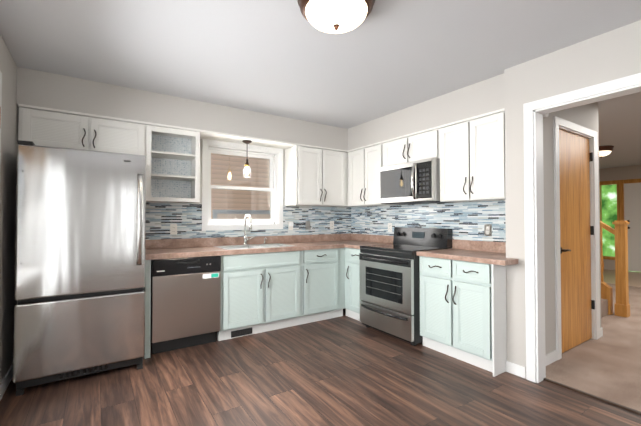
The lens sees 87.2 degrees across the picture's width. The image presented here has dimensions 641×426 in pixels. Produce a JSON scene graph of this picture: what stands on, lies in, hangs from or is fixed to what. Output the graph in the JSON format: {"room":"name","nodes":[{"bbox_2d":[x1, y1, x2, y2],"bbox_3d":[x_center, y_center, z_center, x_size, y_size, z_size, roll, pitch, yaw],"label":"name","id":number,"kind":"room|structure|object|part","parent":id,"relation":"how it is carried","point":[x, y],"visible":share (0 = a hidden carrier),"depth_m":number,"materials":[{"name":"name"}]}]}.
{"room":"kitchen","nodes":[
{"label":"kitchen","id":0,"kind":"room"},
{"bbox_2d":[0,35,18,383],"bbox_3d":[-0.689,0.004,-0.069,0.150,2.450,7.150,1,-1,-34],"label":"wall","id":1,"kind":"structure","parent":0,"point":[9,128],"depth_m":2.47,"materials":[{"name":"grey paint"}]},
{"bbox_2d":[0,71,1,174],"bbox_3d":[-1.645,-0.135,1.460,0.105,1.580,1.700,1,-1,-34],"label":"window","id":2,"kind":"structure","parent":1,"relation":"in","point":[1,112],"depth_m":2.19,"materials":[{"name":"white"}]},
{"bbox_2d":[0,364,12,400],"bbox_3d":[-0.663,1.188,0.018,0.012,0.085,7.000,1,-1,-34],"label":"baseboard","id":3,"kind":"structure","parent":1,"relation":"attached to","point":[3,386],"depth_m":2.43,"materials":[{"name":"white"}]},
{"bbox_2d":[16,67,347,152],"bbox_3d":[-0.989,-1.005,3.855,3.690,0.300,0.320,1,-1,-34],"label":"soffit","id":4,"kind":"structure","parent":0,"point":[48,90],"depth_m":3.29,"materials":[{"name":"grey paint"}]},
{"bbox_2d":[242,140,251,177],"bbox_3d":[-0.852,-0.624,3.904,0.110,0.422,0.110,1,-1,-34],"label":"light","id":5,"kind":"object","parent":4,"relation":"hanging from","point":[246,169],"visible":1,"depth_m":3.89,"materials":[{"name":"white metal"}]},
{"bbox_2d":[156,139,284,239],"bbox_3d":[-1.120,0.073,4.032,3.990,2.450,0.150,1,-1,-34],"label":"wall","id":6,"kind":"structure","parent":0,"point":[200,202],"depth_m":3.80,"materials":[{"name":"grey paint"}]},
{"bbox_2d":[18,104,101,150],"bbox_3d":[-2.287,-0.695,2.974,0.535,0.350,0.329,1,-1,-34],"label":"upper cabinet","id":7,"kind":"object","parent":6,"relation":"attached to","point":[50,127],"depth_m":2.84,"materials":[{"name":"white wood"}]},
{"bbox_2d":[98,116,149,159],"bbox_3d":[-1.959,-0.691,3.193,0.512,0.350,0.329,1,-1,-34],"label":"upper cabinet","id":8,"kind":"object","parent":6,"relation":"attached to","point":[125,136],"depth_m":3.11,"materials":[{"name":"white wood"}]},
{"bbox_2d":[202,139,282,230],"bbox_3d":[-0.948,-0.315,4.133,1.020,1.040,0.153,1,-1,-34],"label":"window","id":9,"kind":"structure","parent":6,"relation":"in","point":[276,152],"depth_m":4.13,"materials":[{"name":"white wood"}]},
{"bbox_3d":[-0.974,-0.314,4.172,0.900,0.920,0.060,1,-1,-34],"label":"back window sash","id":10,"kind":"part","parent":9,"relation":"part of","materials":[{"name":"white wood"}]},
{"bbox_2d":[146,202,349,239],"bbox_3d":[-0.701,0.095,4.216,2.790,0.388,0.008,1,-1,-34],"label":"tile backsplash","id":11,"kind":"structure","parent":6,"relation":"attached to","point":[187,217],"depth_m":3.95,"materials":[{"name":"multicoloured tile"}]},
{"bbox_2d":[170,224,176,234],"bbox_3d":[-1.578,0.176,3.619,0.070,0.114,0.008,1,-1,-34],"label":"electrical outlet plate","id":12,"kind":"object","parent":11,"relation":"attached to","point":[173,229],"visible":1,"depth_m":3.62,"materials":[{"name":"white plastic"}]},
{"bbox_2d":[288,222,292,229],"bbox_3d":[-0.383,0.170,4.404,0.070,0.114,0.032,1,-1,-34],"label":"electrical outlet plate","id":13,"kind":"object","parent":11,"relation":"attached to","point":[290,225],"visible":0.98,"depth_m":4.40,"materials":[{"name":"white plastic"}]},
{"bbox_2d":[306,221,309,229],"bbox_3d":[-0.167,0.167,4.558,0.070,0.114,0.014,1,-1,-34],"label":"switch plate","id":14,"kind":"object","parent":11,"relation":"attached to","point":[307,225],"visible":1,"depth_m":4.56,"materials":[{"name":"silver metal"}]},
{"bbox_2d":[330,221,333,228],"bbox_3d":[0.164,0.171,4.783,0.070,0.114,0.008,1,-1,-34],"label":"electrical outlet plate","id":15,"kind":"object","parent":11,"relation":"attached to","point":[331,224],"visible":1,"depth_m":4.78,"materials":[{"name":"white plastic"}]},
{"bbox_2d":[146,234,351,249],"bbox_3d":[-0.697,0.338,4.201,2.778,0.098,0.013,1,-1,-34],"label":"backsplash","id":16,"kind":"structure","parent":6,"relation":"attached to","point":[159,244],"depth_m":3.96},
{"bbox_2d":[282,144,325,206],"bbox_3d":[-0.198,-0.471,4.366,0.435,0.750,0.329,1,-1,-34],"label":"upper cabinet","id":17,"kind":"object","parent":6,"relation":"attached to","point":[304,165],"depth_m":4.24,"materials":[{"name":"white wood"}]},
{"bbox_2d":[326,148,345,206],"bbox_3d":[0.066,-0.468,4.542,0.432,0.750,0.329,1,-1,-34],"label":"upper cabinet","id":18,"kind":"object","parent":6,"relation":"attached to","point":[335,158],"depth_m":4.45,"materials":[{"name":"white wood"}]},
{"bbox_2d":[346,148,357,206],"bbox_3d":[0.607,-0.469,4.478,0.329,0.750,0.416,1,-1,-34],"label":"upper cabinet","id":19,"kind":"object","parent":6,"relation":"attached to","point":[352,155],"depth_m":4.47,"materials":[{"name":"white wood"}]},
{"bbox_2d":[0,308,640,425],"bbox_3d":[0.845,1.276,0.934,3.840,0.060,7.150,1,-1,-34],"label":"floor","id":20,"kind":"structure","parent":0,"point":[344,370],"depth_m":2.40,"materials":[{"name":"brown wood"}]},
{"bbox_2d":[13,140,145,395],"bbox_3d":[-1.967,0.391,2.833,0.805,1.775,0.815,1,-1,-34],"label":"refrigerator","id":21,"kind":"object","parent":20,"relation":"on","point":[80,250],"visible":1,"depth_m":2.51,"materials":[{"name":"grey metal"}]},
{"bbox_2d":[150,256,220,353],"bbox_3d":[-1.390,0.853,3.375,0.607,0.868,0.582,1,-1,-34],"label":"dishwasher","id":22,"kind":"object","parent":20,"relation":"on","point":[185,301],"visible":1,"depth_m":3.13,"materials":[{"name":"silver metal"}]},
{"bbox_2d":[204,250,303,340],"bbox_3d":[-0.755,0.858,3.831,0.938,0.874,0.564,1,-1,-34],"label":"base cabinet","id":23,"kind":"object","parent":20,"relation":"on","point":[269,283],"depth_m":3.58,"materials":[{"name":"green"}]},
{"bbox_2d":[231,328,251,337],"bbox_3d":[-0.820,1.246,3.509,0.230,0.063,0.007,1,-1,-34],"label":"air vent","id":24,"kind":"object","parent":23,"relation":"attached to","point":[241,332],"visible":1,"depth_m":3.50,"materials":[{"name":"black metal"}]},
{"bbox_2d":[145,242,343,257],"bbox_3d":[-0.540,0.403,3.970,2.784,0.039,0.583,1,-1,-34],"label":"countertop","id":25,"kind":"structure","parent":23,"relation":"on","point":[177,251],"depth_m":3.55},
{"bbox_2d":[240,214,255,245],"bbox_3d":[-0.814,0.194,3.974,0.157,0.366,0.218,1,-1,-34],"label":"faucet","id":26,"kind":"object","parent":25,"relation":"on","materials":[{"name":"silver metal"}]},
{"bbox_2d":[220,242,287,249],"bbox_3d":[-0.740,0.473,3.825,0.820,0.196,0.475,1,-1,-34],"label":"sink","id":27,"kind":"object","parent":25,"relation":"in","point":[251,245],"depth_m":3.94,"materials":[{"name":"silver metal"}]},
{"bbox_2d":[304,246,339,323],"bbox_3d":[-0.151,0.865,4.234,0.515,0.874,0.564,1,-1,-34],"label":"base cabinet","id":28,"kind":"object","parent":20,"relation":"on","point":[321,267],"depth_m":4.02,"materials":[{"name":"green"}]},
{"bbox_2d":[344,246,360,320],"bbox_3d":[0.635,0.864,4.202,0.564,0.874,0.401,1,-1,-34],"label":"base cabinet","id":29,"kind":"object","parent":20,"relation":"on","point":[352,300],"depth_m":4.09,"materials":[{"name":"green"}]},
{"bbox_2d":[344,242,392,249],"bbox_3d":[0.638,0.406,4.187,0.583,0.039,0.365,1,-1,-34],"label":"countertop","id":30,"kind":"structure","parent":29,"relation":"on","point":[351,245],"depth_m":4.16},
{"bbox_2d":[359,227,452,345],"bbox_3d":[0.894,0.730,3.673,0.704,1.125,0.761,1,-1,-34],"label":"range","id":31,"kind":"object","parent":20,"relation":"on","point":[390,289],"visible":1,"depth_m":3.49,"materials":[{"name":"silver metal"}]},
{"bbox_2d":[360,244,446,252],"bbox_3d":[0.887,0.381,3.674,0.545,0.024,0.761,1,-1,-34],"label":"cooktop","id":32,"kind":"object","parent":31,"relation":"in","point":[383,248],"depth_m":3.58,"materials":[{"name":"black glass"}]},
{"bbox_2d":[419,258,517,376],"bbox_3d":[1.379,0.845,3.087,0.564,0.874,0.742,1,-1,-34],"label":"base cabinet","id":33,"kind":"object","parent":20,"relation":"on","point":[463,304],"depth_m":2.83,"materials":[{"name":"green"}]},
{"bbox_2d":[416,250,511,265],"bbox_3d":[1.371,0.388,3.090,0.583,0.039,0.744,1,-1,-34],"label":"countertop","id":34,"kind":"structure","parent":33,"relation":"on","point":[486,256],"depth_m":2.97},
{"bbox_2d":[543,378,640,414],"bbox_3d":[2.149,1.286,1.908,0.020,0.073,1.620,1,-1,-34],"label":"transition strip","id":35,"kind":"object","parent":20,"relation":"on","point":[596,397],"depth_m":2.30,"materials":[{"name":"brown"}]},
{"bbox_2d":[0,0,640,168],"bbox_3d":[3.545,-1.211,3.471,11.100,0.100,8.300,1,-1,-34],"label":"ceiling","id":36,"kind":"structure","parent":0,"point":[284,58],"depth_m":2.41,"materials":[{"name":"grey paint"}]},
{"bbox_2d":[297,0,374,33],"bbox_3d":[0.087,-1.098,1.857,0.430,0.180,0.430,1,-1,-34],"label":"kitchen ceiling light","id":37,"kind":"object","parent":36,"relation":"attached to","point":[335,16],"visible":1,"depth_m":1.80,"materials":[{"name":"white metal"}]},
{"bbox_2d":[599,145,613,157],"bbox_3d":[4.810,-1.032,5.769,0.340,0.180,0.340,1,-1,-34],"label":"light","id":38,"kind":"object","parent":36,"relation":"attached to","point":[605,150],"visible":0.58,"depth_m":5.64,"materials":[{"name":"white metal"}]},
{"bbox_3d":[4.810,-1.008,5.769,0.273,0.085,0.273,1,-1,-34],"label":"glass","id":39,"kind":"part","parent":38,"relation":"part of","materials":[{"name":"white glass"}]},
{"bbox_2d":[348,73,503,150],"bbox_3d":[1.098,-1.006,3.764,0.320,0.300,2.130,1,-1,-34],"label":"soffit","id":40,"kind":"structure","parent":0,"point":[485,96],"depth_m":3.39,"materials":[{"name":"grey paint"}]},
{"bbox_2d":[504,20,640,366],"bbox_3d":[3.028,0.021,0.935,0.533,2.450,4.690,1,-1,-34],"label":"wall","id":41,"kind":"structure","parent":0,"point":[608,56],"depth_m":2.64,"materials":[{"name":"grey paint"}]},
{"bbox_2d":[358,142,392,206],"bbox_3d":[0.765,-0.473,4.242,0.329,0.750,0.390,1,-1,-34],"label":"upper cabinet","id":42,"kind":"object","parent":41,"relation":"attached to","point":[368,170],"depth_m":4.21,"materials":[{"name":"white wood"}]},
{"bbox_2d":[378,137,397,167],"bbox_3d":[0.983,-0.695,3.889,0.363,0.318,0.445,1,-1,-34],"label":"upper cabinet","id":43,"kind":"object","parent":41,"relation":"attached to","point":[387,149],"depth_m":3.92,"materials":[{"name":"white wood"}]},
{"bbox_2d":[398,126,437,163],"bbox_3d":[1.166,-0.700,3.614,0.363,0.318,0.455,1,-1,-34],"label":"upper cabinet","id":44,"kind":"object","parent":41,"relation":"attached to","point":[411,147],"depth_m":3.55,"materials":[{"name":"white wood"}]},
{"bbox_2d":[379,158,451,204],"bbox_3d":[1.034,-0.322,3.704,0.472,0.429,0.752,1,-1,-34],"label":"microwave","id":45,"kind":"object","parent":44,"relation":"attached to","point":[414,182],"visible":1,"depth_m":3.53,"materials":[{"name":"silver metal"}]},
{"bbox_2d":[350,200,505,241],"bbox_3d":[1.145,0.091,3.957,0.008,0.388,2.430,1,-1,-34],"label":"tile backsplash","id":46,"kind":"structure","parent":41,"relation":"attached to","point":[465,220],"depth_m":3.69,"materials":[{"name":"multicoloured tile"}]},
{"bbox_2d":[388,223,391,231],"bbox_3d":[0.890,0.183,4.321,0.008,0.114,0.070,1,-1,-34],"label":"electrical outlet plate","id":47,"kind":"object","parent":46,"relation":"attached to","point":[389,227],"visible":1,"depth_m":4.32,"materials":[{"name":"white plastic"}]},
{"bbox_2d":[484,224,491,235],"bbox_3d":[1.612,0.165,3.240,0.008,0.114,0.070,1,-1,-34],"label":"electrical outlet plate","id":48,"kind":"object","parent":46,"relation":"attached to","point":[487,229],"visible":1,"depth_m":3.24,"materials":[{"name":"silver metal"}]},
{"bbox_2d":[352,234,505,253],"bbox_3d":[1.132,0.334,3.950,0.014,0.098,2.437,1,-1,-34],"label":"backsplash","id":49,"kind":"structure","parent":41,"relation":"attached to","point":[500,247],"depth_m":3.45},
{"bbox_2d":[438,120,461,201],"bbox_3d":[1.415,-0.490,3.268,0.329,0.750,0.391,1,-1,-34],"label":"upper cabinet","id":50,"kind":"object","parent":41,"relation":"attached to","point":[449,135],"depth_m":3.23,"materials":[{"name":"white wood"}]},
{"bbox_2d":[462,108,504,201],"bbox_3d":[1.567,-0.494,3.041,0.329,0.750,0.392,1,-1,-34],"label":"upper cabinet","id":51,"kind":"object","parent":41,"relation":"attached to","point":[469,153],"depth_m":2.96,"materials":[{"name":"white wood"}]},
{"bbox_2d":[523,73,640,382],"bbox_3d":[2.123,0.202,1.909,0.149,2.120,1.750,1,-1,-34],"label":"door frame","id":52,"kind":"structure","parent":41,"relation":"attached to","point":[534,111],"depth_m":2.55,"materials":[{"name":"white wood"}]},
{"bbox_2d":[552,103,595,349],"bbox_3d":[2.389,0.060,3.235,0.960,2.450,0.114,1,-1,-34],"label":"wall","id":53,"kind":"structure","parent":0,"point":[586,116],"depth_m":3.21,"materials":[{"name":"grey paint"}]},
{"bbox_2d":[546,350,557,365],"bbox_3d":[1.861,1.223,2.786,0.435,0.085,0.012,1,-1,-34],"label":"baseboard","id":54,"kind":"structure","parent":53,"relation":"attached to","point":[551,357],"depth_m":2.85,"materials":[{"name":"white wood"}]},
{"bbox_2d":[559,129,591,352],"bbox_3d":[2.415,0.253,3.224,0.783,2.024,0.035,1,-1,-34],"label":"closet door","id":55,"kind":"structure","parent":53,"relation":"in","point":[575,239],"depth_m":3.21,"materials":[{"name":"brown wood"}]},
{"bbox_2d":[553,116,599,359],"bbox_3d":[2.419,0.216,3.242,0.980,2.113,0.130,1,-1,-34],"label":"trim","id":56,"kind":"structure","parent":53,"relation":"attached to","point":[572,128],"depth_m":3.36,"materials":[{"name":"white wood"}]},
{"bbox_2d":[545,283,640,411],"bbox_3d":[4.087,1.317,3.701,5.195,0.072,8.150,1,-1,-34],"label":"floor","id":57,"kind":"structure","parent":0,"point":[607,365],"depth_m":2.85,"materials":[{"name":"beige carpet"}]},
{"bbox_2d":[600,221,629,317],"bbox_3d":[2.477,-0.106,5.277,1.171,2.824,3.301,1,-1,-34],"label":"staircase","id":58,"kind":"structure","parent":57,"relation":"on","point":[621,304],"depth_m":4.22,"materials":[{"name":"wood"}]},
{"bbox_2d":[595,102,600,327],"bbox_3d":[1.874,0.089,4.983,0.126,2.450,3.594,1,-1,-34],"label":"wall","id":59,"kind":"structure","parent":0,"point":[596,104],"depth_m":3.51,"materials":[{"name":"grey paint"}]},
{"bbox_2d":[599,165,640,271],"bbox_3d":[8.089,0.115,6.485,0.170,2.450,8.300,1,-1,-34],"label":"wall","id":60,"kind":"structure","parent":0,"point":[626,180],"depth_m":7.80,"materials":[{"name":"beige paint"}]},
{"bbox_2d":[603,269,640,286],"bbox_3d":[7.162,1.352,5.754,2.200,0.072,8.150,1,-1,-34],"label":"floor","id":61,"kind":"structure","parent":0,"point":[634,278],"depth_m":6.97,"materials":[{"name":"beige carpet"}]},
{"label":"outside","id":62,"kind":"structure","parent":0,"visible":0},
{"bbox_2d":[211,153,269,218],"bbox_3d":[-1.631,-1.101,6.447,10.500,6.120,4.100,1,-1,-34],"label":"neighbor house","id":63,"kind":"structure","parent":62,"point":[254,176],"depth_m":8.38,"materials":[{"name":"brown"}]},
{"bbox_2d":[602,184,640,272],"bbox_3d":[8.241,-0.378,8.399,0.100,4.500,7.000,1,-1,-34],"label":"trees","id":64,"kind":"object","parent":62,"point":[609,204],"depth_m":9.03,"materials":[{"name":"green plant"}]}
]}

